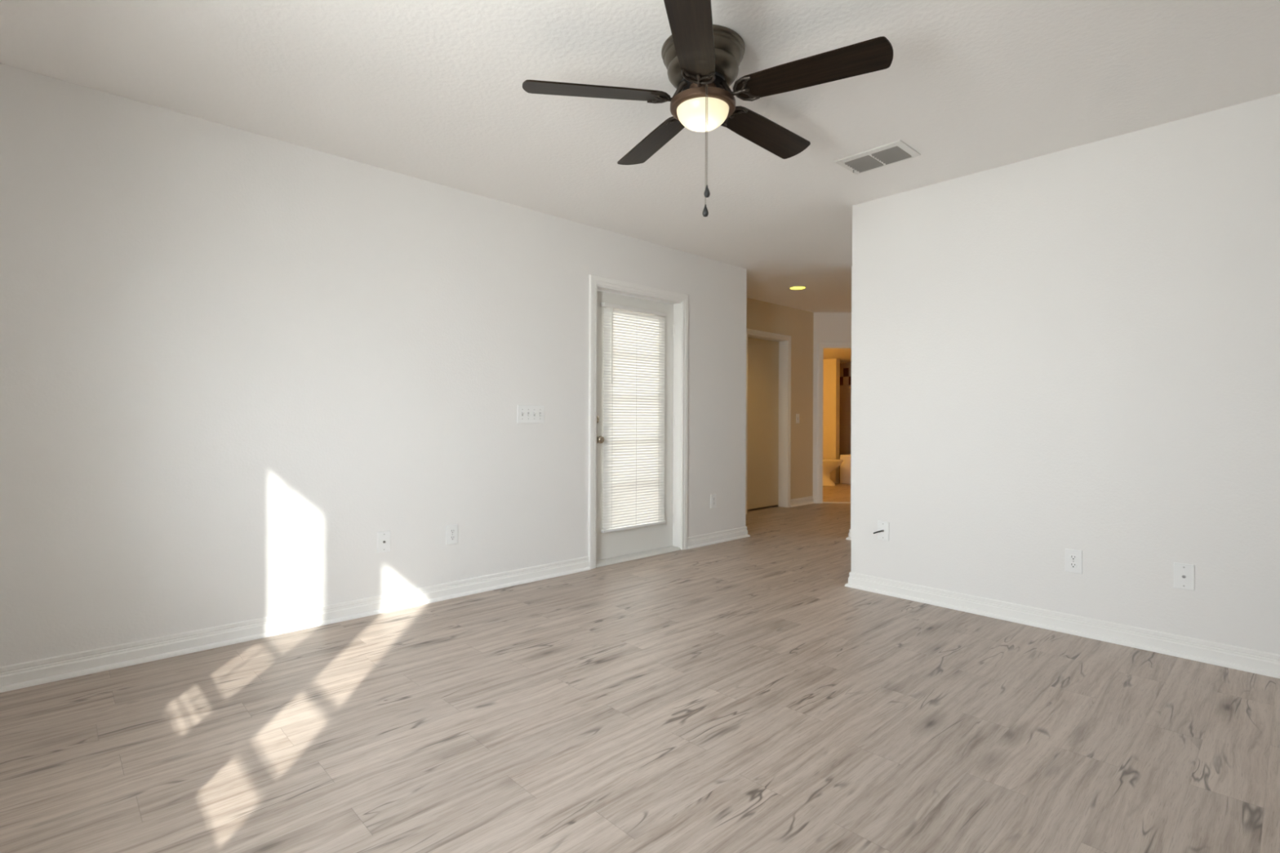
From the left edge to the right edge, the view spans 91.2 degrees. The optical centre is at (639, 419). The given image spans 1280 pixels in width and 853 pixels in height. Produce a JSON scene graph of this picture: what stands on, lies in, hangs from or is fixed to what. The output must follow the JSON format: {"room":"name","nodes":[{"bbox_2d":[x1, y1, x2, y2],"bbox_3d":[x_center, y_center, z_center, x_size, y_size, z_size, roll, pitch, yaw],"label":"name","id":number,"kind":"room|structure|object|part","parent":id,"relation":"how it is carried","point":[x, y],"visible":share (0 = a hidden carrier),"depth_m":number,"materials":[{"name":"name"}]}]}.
{"room":"empty living room","nodes":[
{"label":"empty living room","id":0,"kind":"room"},
{"bbox_2d":[0,62,746,666],"bbox_3d":[-0.961,-0.158,3.968,5.203,2.440,0.120,0,0,-43],"label":"wall","id":1,"kind":"structure","parent":0,"point":[233,361],"depth_m":3.07,"materials":[{"name":"white paint"}]},
{"bbox_2d":[0,555,591,693],"bbox_3d":[-1.537,1.014,3.323,3.247,0.092,0.029,0,0,-43],"label":"baseboard","id":2,"kind":"structure","parent":1,"relation":"attached to","point":[33,673],"depth_m":3.01,"materials":[{"name":"white paint"}]},
{"bbox_2d":[377,530,390,553],"bbox_3d":[-1.409,0.676,3.452,0.072,0.116,0.016,0,0,-43],"label":"cable plate","id":3,"kind":"object","parent":1,"relation":"attached to","point":[383,537],"visible":1,"depth_m":3.45,"materials":[{"name":"white plastic"}]},
{"bbox_2d":[446,524,457,545],"bbox_3d":[-1.119,0.686,3.732,0.072,0.116,0.009,0,0,-43],"label":"power outlet","id":4,"kind":"object","parent":1,"relation":"attached to","point":[451,530],"visible":1,"depth_m":3.73,"materials":[{"name":"white plastic"}]},
{"bbox_2d":[449,528,454,533],"bbox_3d":[-1.117,0.667,3.730,0.034,0.029,0.002,0,0,-43],"label":"receptacle","id":5,"kind":"object","parent":4,"relation":"attached to","point":[451,531],"depth_m":3.73,"materials":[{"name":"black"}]},
{"bbox_2d":[449,535,454,540],"bbox_3d":[-1.117,0.706,3.730,0.034,0.029,0.002,0,0,-43],"label":"receptacle","id":6,"kind":"object","parent":4,"relation":"attached to","point":[451,537],"depth_m":3.73,"materials":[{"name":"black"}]},
{"bbox_2d":[517,404,544,422],"bbox_3d":[-0.718,-0.035,4.099,0.202,0.112,0.023,0,0,-43],"label":"switch plate","id":7,"kind":"object","parent":1,"relation":"attached to","point":[526,413],"visible":1,"depth_m":4.09,"materials":[{"name":"white plastic"}]},
{"bbox_2d":[588,274,688,568],"bbox_3d":[-0.030,0.020,4.847,1.031,2.091,0.151,0,0,-43],"label":"door","id":8,"kind":"structure","parent":1,"relation":"in","point":[606,548],"depth_m":4.96,"materials":[{"name":"white paint"}]},
{"bbox_3d":[-0.298,0.149,4.584,0.062,0.062,0.074,0,0,-43],"label":"knob","id":9,"kind":"part","parent":8,"relation":"part of","materials":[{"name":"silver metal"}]},
{"bbox_2d":[600,302,666,533],"bbox_3d":[-0.035,-0.010,4.843,0.665,1.699,0.044,0,0,-43],"label":"window blind","id":10,"kind":"object","parent":8,"relation":"attached to","point":[633,468],"visible":0.99,"depth_m":4.83,"materials":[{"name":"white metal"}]},
{"bbox_3d":[-0.207,-0.007,4.667,0.002,1.649,0.001,0,0,-43],"label":"ladder cord","id":11,"kind":"part","parent":10,"relation":"part of","materials":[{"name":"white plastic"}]},
{"bbox_3d":[-0.041,0.829,4.846,0.663,0.021,0.028,0,0,-43],"label":"rail","id":12,"kind":"part","parent":10,"relation":"part of","materials":[{"name":"white plastic"}]},
{"bbox_3d":[-0.035,-0.845,4.846,0.665,0.029,0.034,0,0,-43],"label":"head rail","id":13,"kind":"part","parent":10,"relation":"part of","materials":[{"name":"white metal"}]},
{"bbox_3d":[-0.027,-0.006,4.838,0.002,1.649,0.001,0,0,-43],"label":"ladder cord","id":14,"kind":"part","parent":10,"relation":"part of","materials":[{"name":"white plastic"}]},
{"bbox_3d":[0.153,-0.005,5.009,0.002,1.649,0.001,0,0,-43],"label":"ladder cord","id":15,"kind":"part","parent":10,"relation":"part of","materials":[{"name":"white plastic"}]},
{"bbox_2d":[710,493,716,507],"bbox_3d":[0.634,0.704,5.393,0.072,0.116,0.009,0,0,-43],"label":"power outlet","id":16,"kind":"object","parent":1,"relation":"attached to","point":[713,497],"visible":1,"depth_m":5.39,"materials":[{"name":"white plastic"}]},
{"bbox_2d":[687,526,750,549],"bbox_3d":[0.714,1.022,6.092,0.679,0.092,1.974,0,0,8],"label":"baseboard","id":17,"kind":"structure","parent":1,"relation":"attached to","point":[708,539],"depth_m":5.41,"materials":[{"name":"white paint"}]},
{"bbox_2d":[0,479,1279,852],"bbox_3d":[2.285,1.134,4.926,11.300,0.120,9.200,0,0,-43],"label":"floor","id":18,"kind":"structure","parent":0,"point":[735,695],"depth_m":2.14,"materials":[{"name":"grey wood"}]},
{"bbox_2d":[822,458,843,485],"bbox_3d":[2.963,0.690,10.346,0.440,0.775,0.822,0,0,-43],"label":"toilet","id":19,"kind":"object","parent":18,"relation":"on","point":[829,465],"visible":0.37,"depth_m":10.13,"materials":[{"name":"white ceramic"}]},
{"bbox_3d":[3.063,0.662,10.241,0.374,0.017,0.532,0,0,-43],"label":"lid","id":20,"kind":"part","parent":19,"relation":"part of","materials":[{"name":"white plastic"}]},
{"bbox_2d":[840,453,850,484],"bbox_3d":[4.153,0.677,10.207,0.772,0.810,1.540,0,0,-43],"label":"bathtub","id":21,"kind":"object","parent":18,"relation":"on","point":[845,468],"visible":0.2,"depth_m":10.43,"materials":[{"name":"white ceramic"}]},
{"bbox_3d":[3.876,0.986,9.945,0.010,0.070,1.340,0,0,-43],"label":"apron panel","id":22,"kind":"part","parent":21,"relation":"part of","materials":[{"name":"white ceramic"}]},
{"bbox_2d":[0,0,1279,321],"bbox_3d":[2.295,-1.426,4.926,11.300,0.120,9.200,0,0,-43],"label":"ceiling","id":23,"kind":"structure","parent":0,"point":[432,91],"depth_m":2.56,"materials":[{"name":"white paint"}]},
{"bbox_2d":[522,0,893,217],"bbox_3d":[0.269,-1.042,2.363,1.219,0.662,1.267,0,0,-43],"label":"ceiling fan","id":24,"kind":"object","parent":23,"relation":"hanging from","point":[702,59],"visible":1,"depth_m":2.23,"materials":[{"name":"brown wood"}]},
{"bbox_3d":[-0.158,-1.189,2.274,0.530,0.006,0.140,0,12,-8],"label":"fan blade","id":25,"kind":"part","parent":24,"relation":"part of","materials":[{"name":"brown wood"}]},
{"bbox_3d":[0.062,-1.188,2.683,0.140,0.006,0.530,-13,6,-25],"label":"fan blade","id":26,"kind":"part","parent":24,"relation":"part of","materials":[{"name":"brown wood"}]},
{"bbox_3d":[0.163,-1.188,1.939,0.140,0.006,0.530,12,2,10],"label":"fan blade","id":27,"kind":"part","parent":24,"relation":"part of","materials":[{"name":"brown wood"}]},
{"bbox_3d":[0.233,-1.114,2.328,0.193,0.070,0.193,0,0,-43],"label":"lamp shade","id":28,"kind":"part","parent":24,"relation":"part of","materials":[{"name":"beige glass"}]},
{"bbox_3d":[0.232,-0.974,2.239,0.003,0.445,0.072,0,0,0],"label":"pull chain","id":29,"kind":"part","parent":24,"relation":"part of","materials":[{"name":"silver metal"}]},
{"bbox_3d":[0.236,-1.008,2.239,0.003,0.377,0.072,0,0,0],"label":"pull chain","id":30,"kind":"part","parent":24,"relation":"part of","materials":[{"name":"silver metal"}]},
{"bbox_3d":[0.519,-1.186,2.601,0.530,0.006,0.140,0,-12,-44],"label":"fan blade","id":31,"kind":"part","parent":24,"relation":"part of","materials":[{"name":"black wood"}]},
{"bbox_3d":[0.581,-1.186,2.140,0.530,0.006,0.140,0,-12,28],"label":"fan blade","id":32,"kind":"part","parent":24,"relation":"part of","materials":[{"name":"brown wood"}]},
{"bbox_2d":[788,285,806,289],"bbox_3d":[1.640,-1.364,6.516,0.184,0.006,0.184,0,0,-43],"label":"recessed light","id":33,"kind":"object","parent":23,"relation":"in","point":[797,287],"visible":1,"depth_m":6.49,"materials":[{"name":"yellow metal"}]},
{"bbox_2d":[834,139,920,174],"bbox_3d":[1.239,-1.357,3.276,0.242,0.025,0.353,0,0,-43],"label":"ceiling vent","id":34,"kind":"object","parent":23,"relation":"in","point":[897,151],"visible":1,"depth_m":3.25,"materials":[{"name":"white metal"}]},
{"bbox_2d":[746,297,813,498],"bbox_3d":[1.288,-0.149,7.228,2.547,2.440,0.120,0,0,-43],"label":"wall","id":35,"kind":"structure","parent":0,"point":[762,316],"depth_m":7.79,"materials":[{"name":"beige paint"}]},
{"bbox_2d":[746,328,791,514],"bbox_3d":[1.452,0.026,7.395,0.924,2.091,0.173,0,0,-43],"label":"door","id":36,"kind":"structure","parent":35,"relation":"in","point":[768,362],"depth_m":7.55,"materials":[{"name":"white paint"}]},
{"bbox_2d":[795,413,799,422],"bbox_3d":[1.965,-0.009,7.771,0.072,0.116,0.023,0,0,-43],"label":"switch plate","id":37,"kind":"object","parent":35,"relation":"attached to","point":[797,415],"visible":1,"depth_m":7.76,"materials":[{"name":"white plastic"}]},
{"bbox_2d":[791,495,817,506],"bbox_3d":[2.055,1.028,7.836,0.564,0.092,0.057,0,0,-43],"label":"baseboard","id":38,"kind":"structure","parent":35,"relation":"attached to","point":[809,500],"depth_m":7.86,"materials":[{"name":"white paint"}]},
{"bbox_2d":[822,358,839,483],"bbox_3d":[3.001,0.027,10.949,0.120,2.100,0.995,0,0,-43],"label":"wall","id":39,"kind":"structure","parent":0,"point":[831,367],"depth_m":10.61,"materials":[{"name":"beige paint"}]},
{"bbox_2d":[813,312,851,495],"bbox_3d":[2.944,-0.143,8.066,1.450,2.440,0.120,0,0,2],"label":"wall","id":40,"kind":"structure","parent":0,"point":[827,326],"depth_m":8.02,"materials":[{"name":"white paint"}]},
{"bbox_2d":[817,342,851,503],"bbox_3d":[2.713,0.045,8.063,0.882,2.061,0.138,0,0,2],"label":"door frame","id":41,"kind":"structure","parent":40,"relation":"in","point":[821,345],"depth_m":8.01,"materials":[{"name":"white paint"}]},
{"bbox_2d":[822,348,851,363],"bbox_3d":[3.136,-1.072,9.568,3.150,0.100,3.180,0,0,-43],"label":"ceiling","id":42,"kind":"structure","parent":0,"point":[844,355],"depth_m":9.93,"materials":[{"name":"beige paint"}]},
{"bbox_2d":[839,362,851,479],"bbox_3d":[4.319,0.032,10.693,0.120,2.100,3.180,0,0,-43],"label":"tile","id":43,"kind":"structure","parent":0,"point":[845,367],"depth_m":11.27,"materials":[{"name":"brown tile"}]},
{"bbox_2d":[850,266,852,528],"bbox_3d":[2.198,-0.146,5.351,0.120,2.440,0.785,0,0,-43],"label":"wall","id":44,"kind":"structure","parent":0,"point":[851,266],"depth_m":5.59,"materials":[{"name":"white paint"}]},
{"bbox_2d":[850,93,1279,654],"bbox_3d":[2.965,-0.143,2.403,0.120,2.440,4.550,0,0,-43],"label":"wall","id":45,"kind":"structure","parent":0,"point":[1077,348],"depth_m":3.10,"materials":[{"name":"white paint"}]},
{"bbox_2d":[873,520,888,541],"bbox_3d":[1.476,0.686,3.836,0.064,0.116,0.074,0,0,-43],"label":"cable plate","id":46,"kind":"object","parent":45,"relation":"attached to","point":[882,531],"visible":1,"depth_m":3.85,"materials":[{"name":"white plastic"}]},
{"bbox_2d":[844,528,1279,678],"bbox_3d":[2.761,1.030,4.139,2.911,0.092,6.887,0,0,-3],"label":"baseboard","id":47,"kind":"structure","parent":45,"relation":"attached to","point":[1259,662],"depth_m":3.10,"materials":[{"name":"white paint"}]},
{"bbox_2d":[1065,548,1082,573],"bbox_3d":[2.174,0.712,3.140,0.009,0.116,0.072,0,0,-43],"label":"power outlet","id":48,"kind":"object","parent":45,"relation":"attached to","point":[1073,558],"visible":1,"depth_m":3.14,"materials":[{"name":"white plastic"}]},
{"bbox_2d":[1069,554,1077,559],"bbox_3d":[2.171,0.692,3.138,0.002,0.029,0.034,0,0,-43],"label":"receptacle","id":49,"kind":"object","parent":48,"relation":"attached to","point":[1072,557],"depth_m":3.14,"materials":[{"name":"white plastic"}]},
{"bbox_2d":[1069,562,1077,568],"bbox_3d":[2.171,0.731,3.138,0.002,0.029,0.034,0,0,-43],"label":"receptacle","id":50,"kind":"object","parent":48,"relation":"attached to","point":[1072,565],"depth_m":3.14,"materials":[{"name":"white plastic"}]},
{"bbox_2d":[1173,562,1194,591],"bbox_3d":[2.460,0.712,2.833,0.016,0.116,0.072,0,0,-43],"label":"cable plate","id":51,"kind":"object","parent":45,"relation":"attached to","point":[1184,574],"visible":1,"depth_m":2.83,"materials":[{"name":"white plastic"}]}
]}

